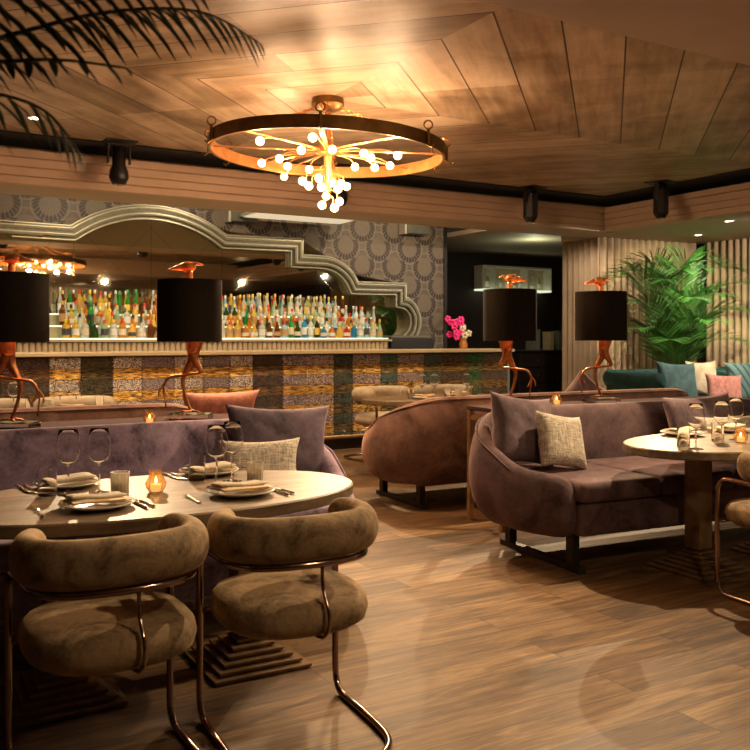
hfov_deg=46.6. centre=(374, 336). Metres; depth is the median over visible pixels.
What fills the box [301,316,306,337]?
bottle
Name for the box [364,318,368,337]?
bottle
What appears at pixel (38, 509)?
fork
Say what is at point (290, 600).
tub chair
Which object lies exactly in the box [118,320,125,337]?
bottle
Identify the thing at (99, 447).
wine glass
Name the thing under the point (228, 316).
bottle
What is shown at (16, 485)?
knife
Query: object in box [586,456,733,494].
seat cushion
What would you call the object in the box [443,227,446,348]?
trim
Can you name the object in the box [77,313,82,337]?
bottle
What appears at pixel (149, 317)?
bottle
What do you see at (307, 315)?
bottle
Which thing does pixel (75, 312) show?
bottle
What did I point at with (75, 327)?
bottle
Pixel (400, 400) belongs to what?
table
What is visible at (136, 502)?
knife
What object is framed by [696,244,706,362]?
wall
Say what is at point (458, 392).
cup
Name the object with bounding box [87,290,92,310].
bottle
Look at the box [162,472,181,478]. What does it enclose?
knife
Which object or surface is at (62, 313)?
bottle
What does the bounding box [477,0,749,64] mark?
ceiling
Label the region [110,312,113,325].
bottle
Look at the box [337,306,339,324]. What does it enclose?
bottle
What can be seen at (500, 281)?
bottle
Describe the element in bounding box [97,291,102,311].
bottle
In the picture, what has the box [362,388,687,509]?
curved sofa
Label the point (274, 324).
bottle
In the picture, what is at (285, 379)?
bar counter
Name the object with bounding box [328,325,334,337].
bottle
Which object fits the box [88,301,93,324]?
bottle
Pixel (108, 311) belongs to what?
bottle
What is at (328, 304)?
bottle
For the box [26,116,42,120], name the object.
recessed light
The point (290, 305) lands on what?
bottle
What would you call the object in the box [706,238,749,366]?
wall panel
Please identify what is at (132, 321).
bottle
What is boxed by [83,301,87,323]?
bottle
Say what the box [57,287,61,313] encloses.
bottle
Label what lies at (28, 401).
tumbler
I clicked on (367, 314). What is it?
bottle
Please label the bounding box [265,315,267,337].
bottle
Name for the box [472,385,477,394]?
tumbler
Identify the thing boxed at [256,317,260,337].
bottle
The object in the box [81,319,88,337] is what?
bottle
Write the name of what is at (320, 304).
bottle
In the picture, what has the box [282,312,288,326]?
bottle
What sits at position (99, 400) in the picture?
tumbler
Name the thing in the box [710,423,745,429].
folded napkin
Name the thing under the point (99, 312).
bottle
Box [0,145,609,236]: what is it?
ceiling beam
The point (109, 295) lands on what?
bottle
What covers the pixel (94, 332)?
bottle
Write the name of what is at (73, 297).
bottle
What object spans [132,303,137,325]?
bottle
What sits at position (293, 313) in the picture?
bottle
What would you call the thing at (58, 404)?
folded napkin
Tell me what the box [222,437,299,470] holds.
throw pillow
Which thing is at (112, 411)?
curved sofa
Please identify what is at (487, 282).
bottle
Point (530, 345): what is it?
storage box
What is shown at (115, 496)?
folded napkin
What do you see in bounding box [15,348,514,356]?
countertop
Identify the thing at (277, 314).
bottle
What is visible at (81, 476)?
folded napkin
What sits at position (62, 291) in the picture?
bottle
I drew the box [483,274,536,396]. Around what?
lamp
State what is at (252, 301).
bottle
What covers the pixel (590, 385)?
throw pillow
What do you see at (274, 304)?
bottle
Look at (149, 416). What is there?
votive candle
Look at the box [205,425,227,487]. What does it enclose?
wine glass
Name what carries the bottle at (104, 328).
on the shelf at (55, 328)
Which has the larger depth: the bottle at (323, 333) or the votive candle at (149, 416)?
the bottle at (323, 333)
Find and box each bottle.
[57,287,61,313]
[59,301,65,324]
[61,290,64,306]
[62,319,69,337]
[64,300,67,318]
[67,291,72,312]
[67,304,74,325]
[67,312,70,337]
[71,290,75,311]
[72,319,79,337]
[73,301,77,318]
[76,290,82,313]
[77,308,85,323]
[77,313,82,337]
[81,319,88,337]
[82,291,86,312]
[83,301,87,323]
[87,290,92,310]
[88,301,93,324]
[89,316,92,337]
[91,324,98,337]
[93,290,96,309]
[94,303,98,323]
[96,307,103,325]
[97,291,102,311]
[98,313,102,337]
[101,320,107,337]
[103,292,107,310]
[103,303,106,319]
[106,302,111,325]
[107,294,112,311]
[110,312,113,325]
[110,320,116,337]
[113,290,116,310]
[114,305,120,325]
[117,291,121,313]
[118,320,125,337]
[124,307,130,325]
[125,290,129,312]
[128,324,135,337]
[130,315,135,330]
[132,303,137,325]
[133,289,137,310]
[137,323,145,337]
[140,301,144,322]
[142,314,145,330]
[143,293,147,314]
[143,303,147,325]
[147,310,152,325]
[147,320,153,337]
[151,290,155,309]
[152,301,155,321]
[152,314,156,337]
[222,316,224,337]
[223,295,227,311]
[223,304,228,326]
[226,311,233,325]
[226,321,232,337]
[228,294,232,311]
[231,296,236,314]
[232,304,236,326]
[234,320,240,337]
[236,310,242,323]
[237,295,241,313]
[239,317,242,337]
[241,295,246,313]
[241,306,245,326]
[242,325,248,337]
[244,308,247,324]
[246,294,249,313]
[247,314,251,337]
[250,294,254,310]
[250,304,252,326]
[250,324,257,337]
[251,305,256,326]
[256,293,258,313]
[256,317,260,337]
[258,293,261,311]
[258,310,264,325]
[259,320,264,337]
[265,293,269,315]
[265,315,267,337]
[266,319,272,337]
[268,308,271,325]
[271,298,275,315]
[273,316,276,337]
[274,310,279,326]
[274,318,279,337]
[281,295,283,315]
[281,321,287,337]
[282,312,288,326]
[288,296,292,315]
[288,316,293,337]
[292,312,295,326]
[294,318,300,337]
[295,296,299,316]
[299,307,302,326]
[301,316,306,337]
[304,297,308,315]
[305,311,308,326]
[307,296,310,314]
[308,316,313,337]
[311,297,316,316]
[313,306,317,326]
[314,317,319,337]
[318,296,322,316]
[319,307,323,326]
[320,326,326,337]
[323,295,325,313]
[325,307,330,326]
[325,318,328,337]
[326,297,330,312]
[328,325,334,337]
[332,306,336,324]
[333,296,336,312]
[333,317,337,337]
[336,325,342,337]
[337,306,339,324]
[338,312,344,324]
[341,296,344,316]
[341,317,345,332]
[343,325,349,337]
[344,306,347,325]
[346,313,352,326]
[351,322,356,337]
[354,306,358,326]
[357,322,363,337]
[360,307,364,326]
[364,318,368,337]
[365,308,369,326]
[370,322,375,337]
[372,307,375,322]
[377,319,382,337]
[485,273,489,288]
[499,273,501,287]
[530,277,534,288]
[537,274,540,290]
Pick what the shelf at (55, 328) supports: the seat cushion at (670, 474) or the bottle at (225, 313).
the bottle at (225, 313)
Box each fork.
[32,507,44,517]
[183,494,201,502]
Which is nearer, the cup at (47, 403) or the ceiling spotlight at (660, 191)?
the cup at (47, 403)
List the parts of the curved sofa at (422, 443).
seat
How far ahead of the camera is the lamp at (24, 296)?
4.76 m
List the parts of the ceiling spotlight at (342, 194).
mount plate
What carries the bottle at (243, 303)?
on the shelf at (55, 328)
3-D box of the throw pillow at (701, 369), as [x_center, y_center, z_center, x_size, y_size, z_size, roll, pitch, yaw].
[4.333,0.560,11.532,0.500,0.495,0.183,0,0,-20]
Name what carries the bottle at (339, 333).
on the shelf at (55, 328)
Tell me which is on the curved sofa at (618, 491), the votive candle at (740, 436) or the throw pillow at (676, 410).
the throw pillow at (676, 410)
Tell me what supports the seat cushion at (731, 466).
on the curved sofa at (618, 491)
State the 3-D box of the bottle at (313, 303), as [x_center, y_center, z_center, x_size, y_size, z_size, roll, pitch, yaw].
[-0.879,-0.435,12.549,0.074,0.290,0.072,0,0,-31]
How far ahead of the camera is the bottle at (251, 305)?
11.94 m
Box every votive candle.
[143,409,155,421]
[145,469,165,492]
[551,392,561,404]
[733,427,747,442]
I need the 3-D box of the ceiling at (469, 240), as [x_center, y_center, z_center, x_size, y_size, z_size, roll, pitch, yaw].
[3.800,-1.655,15.732,6.140,0.070,4.900,0,0,-30]
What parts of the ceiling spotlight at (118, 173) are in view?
mount plate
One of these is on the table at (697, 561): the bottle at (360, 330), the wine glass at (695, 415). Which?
the wine glass at (695, 415)
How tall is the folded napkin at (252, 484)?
0.033 m
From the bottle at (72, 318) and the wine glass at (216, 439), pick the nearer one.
the wine glass at (216, 439)
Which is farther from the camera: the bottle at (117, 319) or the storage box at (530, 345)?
the storage box at (530, 345)
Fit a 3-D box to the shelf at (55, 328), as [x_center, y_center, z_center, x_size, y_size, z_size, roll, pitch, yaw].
[-2.540,-0.128,11.411,5.960,0.324,0.600,0,0,-30]
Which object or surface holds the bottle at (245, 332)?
on the shelf at (55, 328)
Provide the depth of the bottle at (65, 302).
10.72 m
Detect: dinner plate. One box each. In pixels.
[32,477,100,489]
[58,495,134,511]
[179,466,238,476]
[207,484,274,497]
[413,396,438,399]
[660,430,704,436]
[707,426,749,432]
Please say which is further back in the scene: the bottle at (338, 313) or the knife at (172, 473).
the bottle at (338, 313)
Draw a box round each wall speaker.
[399,224,428,235]
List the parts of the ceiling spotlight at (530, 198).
mount plate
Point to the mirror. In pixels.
(126, 247)
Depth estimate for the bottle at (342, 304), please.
12.76 m
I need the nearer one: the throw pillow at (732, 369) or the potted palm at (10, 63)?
the potted palm at (10, 63)
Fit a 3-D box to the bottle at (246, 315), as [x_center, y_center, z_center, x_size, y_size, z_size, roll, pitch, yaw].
[-1.740,-0.269,11.824,0.081,0.257,0.079,0,0,-34]
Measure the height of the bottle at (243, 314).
0.284 m
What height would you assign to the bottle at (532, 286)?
0.278 m
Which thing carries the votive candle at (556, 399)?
on the console table at (471, 417)
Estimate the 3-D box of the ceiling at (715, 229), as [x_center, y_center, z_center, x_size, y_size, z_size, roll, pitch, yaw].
[5.382,-1.680,10.356,2.250,0.520,7.200,0,0,-30]
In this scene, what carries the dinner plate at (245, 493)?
on the table at (38, 696)
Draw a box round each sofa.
[0,403,193,421]
[0,419,354,630]
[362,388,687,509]
[469,398,749,574]
[603,367,727,389]
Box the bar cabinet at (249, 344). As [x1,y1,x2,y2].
[15,339,391,351]
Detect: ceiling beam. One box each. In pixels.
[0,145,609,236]
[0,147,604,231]
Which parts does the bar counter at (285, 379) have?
mosaic panel, mosaic panel, mosaic panel, mosaic panel, mosaic panel, mosaic panel, mosaic panel, mosaic panel, mosaic panel, mosaic panel, mosaic panel, mosaic panel, foot rail, mosaic panel, mosaic panel, mosaic panel, mosaic panel, mosaic panel, mosaic panel, mosaic panel, panel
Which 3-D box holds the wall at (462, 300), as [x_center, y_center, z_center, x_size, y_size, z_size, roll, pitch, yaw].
[2.784,-0.290,17.340,6.300,3.300,0.100,0,0,-30]
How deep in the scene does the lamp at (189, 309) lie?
5.24 m
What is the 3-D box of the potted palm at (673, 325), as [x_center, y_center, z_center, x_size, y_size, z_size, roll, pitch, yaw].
[4.194,0.032,11.829,2.204,2.656,1.494,0,0,-13]
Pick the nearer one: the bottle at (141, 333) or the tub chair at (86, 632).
the tub chair at (86, 632)
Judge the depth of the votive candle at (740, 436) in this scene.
5.10 m
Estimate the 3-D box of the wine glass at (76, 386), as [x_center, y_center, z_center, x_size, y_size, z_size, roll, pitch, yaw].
[-2.606,0.496,7.590,0.094,0.251,0.094,0,0,-30]
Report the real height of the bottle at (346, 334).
0.181 m
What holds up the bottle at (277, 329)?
on the shelf at (55, 328)
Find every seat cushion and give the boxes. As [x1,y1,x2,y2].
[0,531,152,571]
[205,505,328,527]
[518,463,659,502]
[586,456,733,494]
[668,459,749,487]
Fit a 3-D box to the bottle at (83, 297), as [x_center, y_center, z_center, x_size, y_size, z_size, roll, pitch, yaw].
[-3.690,-0.439,11.039,0.076,0.296,0.074,0,0,-24]
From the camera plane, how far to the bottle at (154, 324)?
11.06 m
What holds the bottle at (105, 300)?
on the shelf at (55, 328)
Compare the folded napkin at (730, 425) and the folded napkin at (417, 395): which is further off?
the folded napkin at (417, 395)
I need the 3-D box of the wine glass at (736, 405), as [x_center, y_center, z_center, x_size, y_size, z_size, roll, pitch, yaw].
[2.186,0.496,5.269,0.094,0.251,0.094,0,0,-30]
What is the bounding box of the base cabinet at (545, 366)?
[510,350,561,393]
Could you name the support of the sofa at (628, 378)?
on the floor
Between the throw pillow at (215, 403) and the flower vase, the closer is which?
the throw pillow at (215, 403)
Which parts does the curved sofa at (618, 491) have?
seat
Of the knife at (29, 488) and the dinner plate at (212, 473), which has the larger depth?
the dinner plate at (212, 473)
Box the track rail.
[0,130,749,206]
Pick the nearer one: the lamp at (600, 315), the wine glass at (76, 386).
the lamp at (600, 315)
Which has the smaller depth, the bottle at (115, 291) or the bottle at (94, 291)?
the bottle at (94, 291)
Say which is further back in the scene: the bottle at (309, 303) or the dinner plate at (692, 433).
the bottle at (309, 303)
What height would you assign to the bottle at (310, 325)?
0.300 m
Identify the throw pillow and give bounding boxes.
[181,389,259,413]
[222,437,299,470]
[225,404,329,471]
[490,391,553,466]
[535,410,586,468]
[565,369,604,391]
[656,361,697,396]
[660,392,729,427]
[685,361,715,395]
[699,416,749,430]
[705,373,741,397]
[724,362,749,398]
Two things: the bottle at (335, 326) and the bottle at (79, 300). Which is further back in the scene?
the bottle at (335, 326)
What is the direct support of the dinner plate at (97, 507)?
on the table at (38, 696)
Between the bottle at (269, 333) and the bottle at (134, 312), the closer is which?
the bottle at (134, 312)
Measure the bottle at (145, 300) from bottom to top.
0.288 m
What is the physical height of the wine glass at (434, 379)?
0.251 m
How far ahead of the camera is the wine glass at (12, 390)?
7.23 m
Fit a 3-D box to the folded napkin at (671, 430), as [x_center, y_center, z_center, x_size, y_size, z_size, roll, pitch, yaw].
[1.938,0.585,5.501,0.242,0.033,0.149,0,0,-30]
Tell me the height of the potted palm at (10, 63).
2.004 m
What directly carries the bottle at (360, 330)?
on the shelf at (55, 328)
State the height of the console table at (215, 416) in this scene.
0.850 m
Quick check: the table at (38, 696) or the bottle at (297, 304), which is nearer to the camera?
the table at (38, 696)
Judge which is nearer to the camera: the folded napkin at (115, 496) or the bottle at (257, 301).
the folded napkin at (115, 496)
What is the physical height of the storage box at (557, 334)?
0.340 m
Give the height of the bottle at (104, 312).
0.287 m
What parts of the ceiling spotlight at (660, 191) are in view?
mount plate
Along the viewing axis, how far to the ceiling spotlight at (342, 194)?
9.07 m
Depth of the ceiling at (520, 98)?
6.32 m
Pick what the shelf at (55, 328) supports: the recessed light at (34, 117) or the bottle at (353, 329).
the bottle at (353, 329)
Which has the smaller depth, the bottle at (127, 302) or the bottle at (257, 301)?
the bottle at (127, 302)
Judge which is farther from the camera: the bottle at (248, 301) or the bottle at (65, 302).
the bottle at (248, 301)
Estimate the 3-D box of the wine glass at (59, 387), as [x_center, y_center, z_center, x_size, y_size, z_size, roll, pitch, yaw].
[-2.718,0.496,7.503,0.094,0.251,0.094,0,0,-30]
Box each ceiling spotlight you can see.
[103,137,137,185]
[331,163,350,205]
[519,185,546,223]
[644,179,676,219]
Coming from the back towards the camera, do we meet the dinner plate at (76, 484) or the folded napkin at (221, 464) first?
the folded napkin at (221, 464)
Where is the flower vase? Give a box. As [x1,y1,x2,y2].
[445,316,471,348]
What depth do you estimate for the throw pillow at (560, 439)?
5.38 m
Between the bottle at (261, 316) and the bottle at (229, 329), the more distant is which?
the bottle at (261, 316)
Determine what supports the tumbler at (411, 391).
on the table at (400, 400)
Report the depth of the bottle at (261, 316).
11.89 m
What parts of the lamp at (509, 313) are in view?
lamp shade, standing leg, raised leg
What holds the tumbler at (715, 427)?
on the table at (697, 561)
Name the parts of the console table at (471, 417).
leg, leg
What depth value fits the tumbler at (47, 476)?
3.38 m
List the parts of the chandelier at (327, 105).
bulb, chain, bulb, bulb, bulb, bulb, bulb, bulb, bulb, bulb, bulb, bulb, bulb, chain, bulb, stem, bulb, chain, bulb, bulb, bulb, bulb, bulb, bulb, bulb, bulb, bulb, bulb, chain, bulb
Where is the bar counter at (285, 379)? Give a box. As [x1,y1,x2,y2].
[0,348,514,449]
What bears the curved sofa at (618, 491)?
on the floor
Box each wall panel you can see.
[596,237,696,389]
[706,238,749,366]
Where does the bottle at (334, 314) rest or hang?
on the shelf at (55, 328)
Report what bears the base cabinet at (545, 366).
on the floor
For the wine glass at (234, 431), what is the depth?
3.72 m
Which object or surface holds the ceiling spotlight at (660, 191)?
hanging from the ceiling at (520, 98)
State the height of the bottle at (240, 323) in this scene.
0.288 m
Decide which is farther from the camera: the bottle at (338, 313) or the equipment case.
the equipment case
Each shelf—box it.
[50,313,387,339]
[474,265,551,292]
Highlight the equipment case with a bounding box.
[382,336,433,348]
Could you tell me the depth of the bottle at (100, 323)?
10.73 m
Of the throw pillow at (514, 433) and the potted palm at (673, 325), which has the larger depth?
the potted palm at (673, 325)
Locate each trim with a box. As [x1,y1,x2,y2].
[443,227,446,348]
[605,182,749,231]
[608,181,749,206]
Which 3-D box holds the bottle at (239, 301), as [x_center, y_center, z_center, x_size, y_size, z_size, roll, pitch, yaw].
[-1.873,-0.438,12.082,0.075,0.295,0.073,0,0,-29]
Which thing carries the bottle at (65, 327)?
on the shelf at (55, 328)
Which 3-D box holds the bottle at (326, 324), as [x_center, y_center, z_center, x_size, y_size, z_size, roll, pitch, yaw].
[-0.682,-0.128,12.305,0.073,0.285,0.071,0,0,-28]
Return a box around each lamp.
[0,253,49,429]
[157,261,221,420]
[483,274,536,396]
[575,277,626,402]
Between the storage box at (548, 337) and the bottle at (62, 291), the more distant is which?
the storage box at (548, 337)
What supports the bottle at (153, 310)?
on the shelf at (55, 328)
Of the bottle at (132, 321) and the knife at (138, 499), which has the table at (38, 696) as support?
the knife at (138, 499)
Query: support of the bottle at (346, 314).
on the shelf at (55, 328)
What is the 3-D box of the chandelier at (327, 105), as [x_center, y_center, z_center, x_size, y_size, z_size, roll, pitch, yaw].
[-0.369,-1.366,6.558,1.879,0.847,1.808,0,0,-30]
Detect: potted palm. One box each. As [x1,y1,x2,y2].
[0,0,265,178]
[602,241,749,364]
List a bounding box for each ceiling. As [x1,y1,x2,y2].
[0,0,749,195]
[447,229,562,257]
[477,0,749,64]
[561,213,749,244]
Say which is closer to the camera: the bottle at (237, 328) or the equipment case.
the bottle at (237, 328)
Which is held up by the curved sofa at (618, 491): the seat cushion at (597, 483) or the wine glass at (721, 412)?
the seat cushion at (597, 483)
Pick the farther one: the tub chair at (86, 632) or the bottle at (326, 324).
the bottle at (326, 324)
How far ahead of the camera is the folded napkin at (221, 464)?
3.91 m
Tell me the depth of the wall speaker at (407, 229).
13.64 m
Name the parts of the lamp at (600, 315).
raised leg, standing leg, lamp shade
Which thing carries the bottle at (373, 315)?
on the shelf at (55, 328)
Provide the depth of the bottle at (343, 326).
12.41 m
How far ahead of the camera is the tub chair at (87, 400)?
8.11 m
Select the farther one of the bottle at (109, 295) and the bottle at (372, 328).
the bottle at (372, 328)
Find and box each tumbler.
[25,398,33,407]
[37,467,56,496]
[95,396,103,404]
[188,455,204,480]
[408,388,414,398]
[444,387,450,396]
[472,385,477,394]
[677,427,689,446]
[711,423,723,440]
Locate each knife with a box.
[14,484,31,492]
[23,484,36,492]
[134,497,155,506]
[134,500,147,507]
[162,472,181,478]
[169,472,187,479]
[274,489,289,494]
[275,487,294,493]
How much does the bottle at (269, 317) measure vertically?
0.258 m
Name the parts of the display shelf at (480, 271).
panel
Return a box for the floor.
[0,448,749,749]
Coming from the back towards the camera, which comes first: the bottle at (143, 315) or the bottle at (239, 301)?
the bottle at (239, 301)
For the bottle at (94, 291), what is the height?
0.313 m
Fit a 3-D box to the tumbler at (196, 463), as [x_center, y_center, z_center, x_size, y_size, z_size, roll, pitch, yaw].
[-0.773,0.569,3.776,0.072,0.105,0.072,0,0,-30]
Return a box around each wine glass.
[7,381,17,407]
[54,380,65,403]
[55,429,80,495]
[71,379,81,403]
[87,428,111,493]
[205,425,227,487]
[223,421,242,481]
[417,373,425,393]
[430,373,438,393]
[463,373,471,386]
[476,372,484,386]
[687,403,704,449]
[713,401,730,444]
[729,398,743,439]
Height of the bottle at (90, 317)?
0.276 m
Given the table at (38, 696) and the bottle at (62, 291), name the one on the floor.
the table at (38, 696)
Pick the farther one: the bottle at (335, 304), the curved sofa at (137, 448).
the bottle at (335, 304)
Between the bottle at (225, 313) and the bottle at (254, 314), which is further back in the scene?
the bottle at (254, 314)
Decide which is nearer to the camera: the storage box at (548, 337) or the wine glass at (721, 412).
the wine glass at (721, 412)
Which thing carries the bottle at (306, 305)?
on the shelf at (55, 328)
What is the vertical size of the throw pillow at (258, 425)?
0.466 m
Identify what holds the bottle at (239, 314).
on the shelf at (55, 328)
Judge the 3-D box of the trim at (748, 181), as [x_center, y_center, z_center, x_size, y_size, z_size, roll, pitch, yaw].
[4.670,-1.738,9.267,0.050,0.085,6.020,0,0,-30]
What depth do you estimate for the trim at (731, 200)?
10.40 m
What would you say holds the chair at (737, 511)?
on the floor
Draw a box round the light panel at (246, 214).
[241,212,353,223]
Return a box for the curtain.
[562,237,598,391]
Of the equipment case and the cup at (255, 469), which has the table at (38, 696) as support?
the cup at (255, 469)
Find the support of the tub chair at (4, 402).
on the floor
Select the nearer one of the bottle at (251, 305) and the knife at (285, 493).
the knife at (285, 493)
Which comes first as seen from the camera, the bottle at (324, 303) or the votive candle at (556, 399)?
the votive candle at (556, 399)
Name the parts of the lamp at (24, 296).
standing leg, raised leg, lamp shade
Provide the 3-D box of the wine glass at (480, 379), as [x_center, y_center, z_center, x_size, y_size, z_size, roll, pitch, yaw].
[1.094,0.496,9.058,0.094,0.251,0.094,0,0,-30]
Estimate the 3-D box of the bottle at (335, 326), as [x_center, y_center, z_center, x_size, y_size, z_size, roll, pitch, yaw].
[-0.570,-0.137,12.370,0.077,0.302,0.075,0,0,-29]
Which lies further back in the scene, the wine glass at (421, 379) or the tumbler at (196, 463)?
the wine glass at (421, 379)
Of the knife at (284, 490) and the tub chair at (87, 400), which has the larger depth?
the tub chair at (87, 400)
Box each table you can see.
[0,470,352,728]
[38,413,228,427]
[362,393,489,406]
[467,396,748,531]
[622,430,749,581]
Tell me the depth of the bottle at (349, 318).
12.58 m
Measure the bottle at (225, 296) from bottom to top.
0.277 m
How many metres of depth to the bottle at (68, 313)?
10.55 m
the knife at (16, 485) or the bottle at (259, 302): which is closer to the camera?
the knife at (16, 485)
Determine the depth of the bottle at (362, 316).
12.69 m
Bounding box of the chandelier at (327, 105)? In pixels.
[202,95,453,211]
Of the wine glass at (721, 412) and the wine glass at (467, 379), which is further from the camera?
the wine glass at (467, 379)
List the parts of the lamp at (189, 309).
raised leg, standing leg, lamp shade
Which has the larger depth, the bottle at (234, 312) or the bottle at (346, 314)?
the bottle at (346, 314)
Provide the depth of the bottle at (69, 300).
10.84 m
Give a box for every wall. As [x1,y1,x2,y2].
[0,193,442,348]
[447,251,561,349]
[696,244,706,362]
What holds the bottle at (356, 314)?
on the shelf at (55, 328)
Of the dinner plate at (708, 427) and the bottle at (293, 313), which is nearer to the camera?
the dinner plate at (708, 427)
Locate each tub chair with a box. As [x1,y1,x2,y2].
[0,398,24,408]
[4,513,208,749]
[34,395,115,406]
[196,497,392,749]
[344,386,407,461]
[414,384,471,393]
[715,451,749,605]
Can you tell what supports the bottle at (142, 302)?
on the shelf at (55, 328)
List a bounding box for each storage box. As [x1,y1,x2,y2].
[526,329,540,349]
[542,332,553,349]
[551,331,561,349]
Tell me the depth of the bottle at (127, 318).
10.98 m
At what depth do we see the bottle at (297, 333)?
11.95 m
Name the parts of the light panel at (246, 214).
panel frame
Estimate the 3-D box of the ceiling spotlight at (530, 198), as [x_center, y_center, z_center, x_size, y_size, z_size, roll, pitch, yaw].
[1.863,-1.573,10.411,0.280,0.433,0.280,0,0,43]
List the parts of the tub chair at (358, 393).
tube frame, seat, backrest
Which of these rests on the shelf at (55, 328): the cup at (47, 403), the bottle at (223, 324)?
the bottle at (223, 324)
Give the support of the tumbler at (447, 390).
on the table at (400, 400)
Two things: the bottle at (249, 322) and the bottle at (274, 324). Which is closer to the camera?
the bottle at (249, 322)
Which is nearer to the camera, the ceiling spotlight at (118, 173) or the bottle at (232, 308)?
the ceiling spotlight at (118, 173)
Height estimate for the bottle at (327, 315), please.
0.294 m
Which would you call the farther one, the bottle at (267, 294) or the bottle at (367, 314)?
the bottle at (367, 314)
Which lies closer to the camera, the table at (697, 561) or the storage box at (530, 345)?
the table at (697, 561)
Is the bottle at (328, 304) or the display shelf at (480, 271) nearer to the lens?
the bottle at (328, 304)
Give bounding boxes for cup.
[41,400,50,406]
[110,471,129,494]
[246,461,263,480]
[455,389,461,395]
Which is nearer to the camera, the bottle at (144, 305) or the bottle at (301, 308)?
the bottle at (144, 305)
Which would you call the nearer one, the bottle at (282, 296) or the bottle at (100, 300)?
the bottle at (100, 300)
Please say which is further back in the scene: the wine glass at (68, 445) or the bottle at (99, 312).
the bottle at (99, 312)
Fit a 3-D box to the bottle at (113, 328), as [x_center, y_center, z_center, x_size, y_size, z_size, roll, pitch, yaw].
[-3.224,-0.100,10.735,0.091,0.228,0.088,0,0,-24]
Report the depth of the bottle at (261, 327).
11.68 m
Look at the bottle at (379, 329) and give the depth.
12.60 m
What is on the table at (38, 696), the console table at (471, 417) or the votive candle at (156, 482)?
the votive candle at (156, 482)
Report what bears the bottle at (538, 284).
on the display shelf at (480, 271)
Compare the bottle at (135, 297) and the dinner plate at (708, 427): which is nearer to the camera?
the dinner plate at (708, 427)
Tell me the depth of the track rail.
9.87 m
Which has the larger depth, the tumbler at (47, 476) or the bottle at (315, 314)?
the bottle at (315, 314)
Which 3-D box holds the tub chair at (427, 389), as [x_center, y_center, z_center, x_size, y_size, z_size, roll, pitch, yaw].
[0.764,0.958,10.051,0.732,0.805,0.773,0,0,-24]
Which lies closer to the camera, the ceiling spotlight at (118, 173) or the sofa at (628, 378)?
the ceiling spotlight at (118, 173)
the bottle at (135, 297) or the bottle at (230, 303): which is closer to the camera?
the bottle at (135, 297)
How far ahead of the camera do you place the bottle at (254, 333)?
11.62 m
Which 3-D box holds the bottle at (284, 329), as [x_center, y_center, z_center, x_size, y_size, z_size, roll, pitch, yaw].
[-1.236,-0.103,11.880,0.094,0.235,0.091,0,0,-21]
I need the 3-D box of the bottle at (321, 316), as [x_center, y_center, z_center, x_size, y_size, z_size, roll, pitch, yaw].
[-0.758,-0.284,12.382,0.071,0.287,0.073,0,0,38]
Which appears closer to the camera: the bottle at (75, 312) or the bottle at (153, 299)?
the bottle at (75, 312)
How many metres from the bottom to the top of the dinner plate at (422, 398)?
0.024 m
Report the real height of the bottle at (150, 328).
0.228 m
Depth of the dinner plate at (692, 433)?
5.46 m
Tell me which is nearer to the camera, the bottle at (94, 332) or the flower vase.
the bottle at (94, 332)
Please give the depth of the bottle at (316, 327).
12.10 m
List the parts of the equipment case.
lid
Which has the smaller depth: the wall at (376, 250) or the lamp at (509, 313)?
the lamp at (509, 313)
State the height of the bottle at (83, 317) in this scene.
0.217 m
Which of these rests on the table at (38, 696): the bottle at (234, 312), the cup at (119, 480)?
the cup at (119, 480)
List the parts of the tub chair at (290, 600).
seat, backrest, rod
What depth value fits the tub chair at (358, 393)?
9.55 m
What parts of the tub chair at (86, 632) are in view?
seat, backrest, rod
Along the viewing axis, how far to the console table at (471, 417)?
6.46 m
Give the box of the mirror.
[0,204,420,339]
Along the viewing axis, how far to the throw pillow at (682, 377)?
11.06 m
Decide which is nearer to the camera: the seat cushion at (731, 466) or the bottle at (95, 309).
the seat cushion at (731, 466)
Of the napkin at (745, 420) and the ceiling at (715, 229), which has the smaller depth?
the napkin at (745, 420)
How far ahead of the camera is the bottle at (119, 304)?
11.15 m
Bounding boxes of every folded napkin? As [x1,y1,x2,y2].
[35,472,97,483]
[58,404,84,405]
[59,491,132,505]
[180,461,237,470]
[208,480,273,491]
[415,394,436,396]
[663,426,700,432]
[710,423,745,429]
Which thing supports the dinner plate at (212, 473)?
on the table at (38, 696)
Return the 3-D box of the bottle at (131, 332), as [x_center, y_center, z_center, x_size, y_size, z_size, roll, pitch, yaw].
[-3.032,-0.072,10.851,0.098,0.173,0.095,0,0,-30]
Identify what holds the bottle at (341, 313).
on the shelf at (55, 328)
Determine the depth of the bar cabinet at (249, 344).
11.30 m
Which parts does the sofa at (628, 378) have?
rolled arm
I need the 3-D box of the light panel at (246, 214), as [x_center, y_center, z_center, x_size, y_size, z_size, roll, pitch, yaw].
[-0.966,-1.801,12.073,1.550,0.278,0.900,0,0,-30]
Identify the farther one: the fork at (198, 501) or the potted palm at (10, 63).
the fork at (198, 501)
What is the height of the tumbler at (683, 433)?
0.105 m
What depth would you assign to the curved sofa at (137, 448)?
4.46 m
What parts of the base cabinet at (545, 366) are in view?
drawer, drawer, drawer, drawer, drawer, drawer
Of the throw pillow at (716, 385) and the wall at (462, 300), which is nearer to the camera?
the throw pillow at (716, 385)
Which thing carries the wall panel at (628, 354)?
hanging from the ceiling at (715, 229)
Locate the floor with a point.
(465, 639)
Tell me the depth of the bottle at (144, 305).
11.20 m

